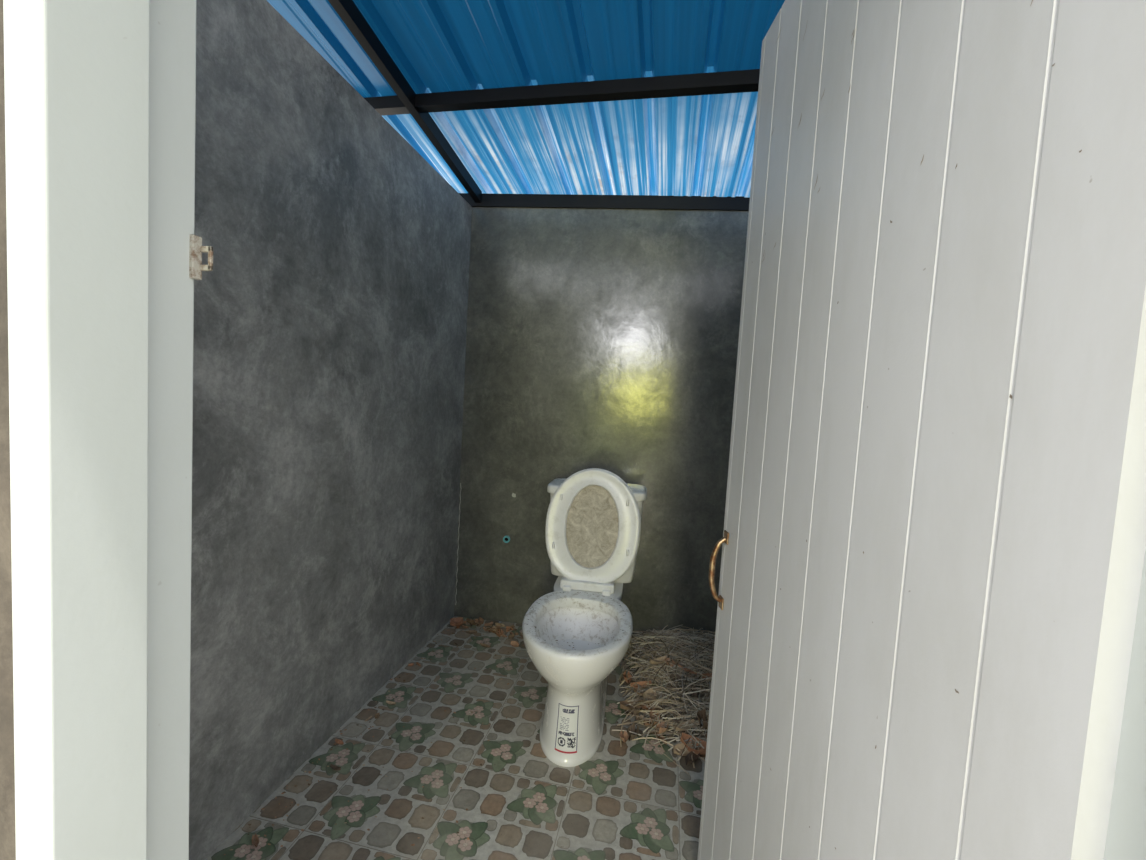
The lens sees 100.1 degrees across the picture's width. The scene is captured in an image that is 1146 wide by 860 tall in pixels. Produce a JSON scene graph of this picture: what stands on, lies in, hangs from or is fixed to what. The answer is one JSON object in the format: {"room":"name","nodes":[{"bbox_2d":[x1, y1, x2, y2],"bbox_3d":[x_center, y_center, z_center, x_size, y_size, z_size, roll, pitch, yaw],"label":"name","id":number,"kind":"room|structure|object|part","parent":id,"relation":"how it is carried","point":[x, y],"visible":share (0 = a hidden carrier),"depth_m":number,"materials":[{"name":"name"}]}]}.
{"room":"toilet stall","nodes":[
{"label":"toilet stall","id":0,"kind":"room"},
{"bbox_2d":[0,0,15,859],"bbox_3d":[-0.123,0.110,0.373,1.610,2.060,0.100,4,4,11],"label":"wall","id":1,"kind":"structure","parent":0,"point":[7,768],"depth_m":0.39,"materials":[{"name":"white paint"}]},
{"bbox_2d":[3,0,1145,859],"bbox_3d":[-0.005,0.129,0.349,0.847,2.000,0.128,4,4,11],"label":"door frame","id":2,"kind":"structure","parent":1,"relation":"attached to","point":[100,95],"depth_m":0.38,"materials":[{"name":"plastic"}]},
{"bbox_2d":[189,234,212,279],"bbox_3d":[-0.365,-0.169,0.471,0.019,0.042,0.010,4,4,11],"label":"latch keeper","id":3,"kind":"object","parent":2,"relation":"attached to","point":[196,249],"visible":1,"depth_m":0.47,"materials":[{"name":"metal"}]},
{"bbox_3d":[-0.371,-0.170,0.472,0.006,0.042,0.010,4,4,11],"label":"plate","id":4,"kind":"part","parent":3,"relation":"part of","materials":[{"name":"metal"}]},
{"bbox_2d":[697,0,1145,859],"bbox_3d":[0.354,0.141,0.703,0.070,1.888,0.750,3,4,-1],"label":"leaf","id":5,"kind":"object","parent":2,"relation":"attached to","point":[1002,539],"depth_m":0.49,"materials":[{"name":"plastic"}]},
{"bbox_3d":[0.317,0.309,1.061,0.034,0.148,0.013,3,4,-2],"label":"handle","id":6,"kind":"part","parent":5,"relation":"part of","materials":[{"name":"gold metal"}]},
{"bbox_2d":[718,595,723,609],"bbox_3d":[0.329,0.383,1.066,0.004,0.027,0.024,3,4,-2],"label":"plate","id":7,"kind":"object","parent":5,"relation":"attached to","point":[721,603],"depth_m":1.06,"materials":[{"name":"metal"}]},
{"bbox_2d":[724,530,728,544],"bbox_3d":[0.337,0.236,1.056,0.004,0.027,0.024,3,4,-2],"label":"plate","id":8,"kind":"object","parent":5,"relation":"attached to","point":[726,534],"depth_m":1.05,"materials":[{"name":"gold metal"}]},
{"bbox_2d":[747,0,1081,849],"bbox_3d":[0.359,0.045,0.701,0.001,1.638,0.648,3,4,-1],"label":"scuff marks","id":9,"kind":"object","parent":5,"relation":"attached to","point":[1010,396],"visible":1,"depth_m":0.67,"materials":[{"name":"paint"}]},
{"bbox_2d":[189,0,471,859],"bbox_3d":[-0.768,0.003,1.486,0.100,2.060,2.035,4,4,11],"label":"wall","id":10,"kind":"structure","parent":0,"point":[330,314],"depth_m":1.33,"materials":[{"name":"grey concrete"}]},
{"bbox_2d":[205,616,709,859],"bbox_3d":[0.029,1.033,1.469,1.610,0.002,2.015,4,4,11],"label":"floor","id":11,"kind":"structure","parent":0,"point":[631,801],"depth_m":1.39,"materials":[{"name":"tile"}]},
{"bbox_2d":[224,617,535,854],"bbox_3d":[-0.471,0.975,1.577,0.568,0.041,1.595,4,4,11],"label":"dry leaves","id":12,"kind":"object","parent":11,"relation":"on","point":[458,621],"visible":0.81,"depth_m":2.16,"materials":[{"name":"brown plant"}]},
{"bbox_2d":[522,468,646,766],"bbox_3d":[0.044,0.590,1.760,0.413,0.851,0.802,4,4,8],"label":"toilet","id":13,"kind":"object","parent":11,"relation":"on","point":[577,633],"visible":1,"depth_m":1.76,"materials":[{"name":"white ceramic"}]},
{"bbox_3d":[0.021,0.822,1.716,0.364,0.391,0.682,4,4,8],"label":"bowl","id":14,"kind":"part","parent":13,"relation":"part of","materials":[{"name":"white ceramic"}]},
{"bbox_3d":[0.076,0.376,1.887,0.372,0.436,0.108,4,4,8],"label":"seat","id":15,"kind":"part","parent":13,"relation":"part of","materials":[{"name":"white plastic"}]},
{"bbox_3d":[0.094,0.434,2.042,0.388,0.352,0.194,4,4,8],"label":"tank","id":16,"kind":"part","parent":13,"relation":"part of","materials":[{"name":"white ceramic"}]},
{"bbox_3d":[0.105,0.249,2.029,0.412,0.038,0.216,4,4,8],"label":"tank lid","id":17,"kind":"part","parent":13,"relation":"part of","materials":[{"name":"white ceramic"}]},
{"bbox_3d":[0.079,0.378,1.907,0.378,0.443,0.103,4,4,8],"label":"lid","id":18,"kind":"part","parent":13,"relation":"part of","materials":[{"name":"white plastic"}]},
{"bbox_2d":[612,625,714,774],"bbox_3d":[0.526,0.978,1.827,0.844,0.122,0.904,4,4,6],"label":"pile","id":19,"kind":"object","parent":11,"relation":"on","point":[691,745],"visible":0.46,"depth_m":1.81,"materials":[{"name":"brown plant"}]},
{"bbox_2d":[267,0,784,197],"bbox_3d":[0.188,-1.151,1.181,2.650,0.342,2.600,4,4,11],"label":"ceiling","id":20,"kind":"structure","parent":0,"point":[698,145],"depth_m":1.56,"materials":[{"name":"blue metal"}]},
{"bbox_2d":[454,207,748,644],"bbox_3d":[0.270,0.012,2.315,1.624,2.060,0.100,4,4,6],"label":"wall","id":21,"kind":"structure","parent":0,"point":[606,339],"depth_m":2.27,"materials":[{"name":"grey concrete"}]},
{"bbox_2d":[455,483,460,604],"bbox_3d":[-0.571,0.570,2.391,0.008,0.620,0.001,4,4,6],"label":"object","id":22,"kind":"object","parent":21,"relation":"attached to","point":[460,483],"visible":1,"depth_m":2.39,"materials":[{"name":"grey"}]},
{"bbox_2d":[503,536,509,542],"bbox_3d":[-0.326,0.536,2.358,0.034,0.034,0.016,4,4,6],"label":"pipe stub","id":23,"kind":"object","parent":21,"relation":"attached to","point":[506,539],"visible":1,"depth_m":2.35,"materials":[{"name":"teal plastic"}]},
{"bbox_2d":[459,193,749,210],"bbox_3d":[0.325,-1.042,2.218,1.822,0.058,0.060,4,4,6],"label":"wall plate","id":24,"kind":"object","parent":21,"relation":"on","point":[652,202],"visible":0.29,"depth_m":2.20,"materials":[{"name":"black paint"}]},
{"bbox_2d":[328,0,481,202],"bbox_3d":[-0.651,-1.177,1.216,0.030,0.307,2.140,4,4,11],"label":"rafter","id":25,"kind":"object","parent":24,"relation":"on","point":[347,10],"visible":1,"depth_m":1.58,"materials":[{"name":"black paint"}]},
{"bbox_2d":[364,69,759,115],"bbox_3d":[0.204,-1.093,1.538,2.350,0.041,0.040,4,4,11],"label":"purlin","id":26,"kind":"object","parent":25,"relation":"on","point":[740,81],"visible":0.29,"depth_m":1.56,"materials":[{"name":"black paint"}]}
]}

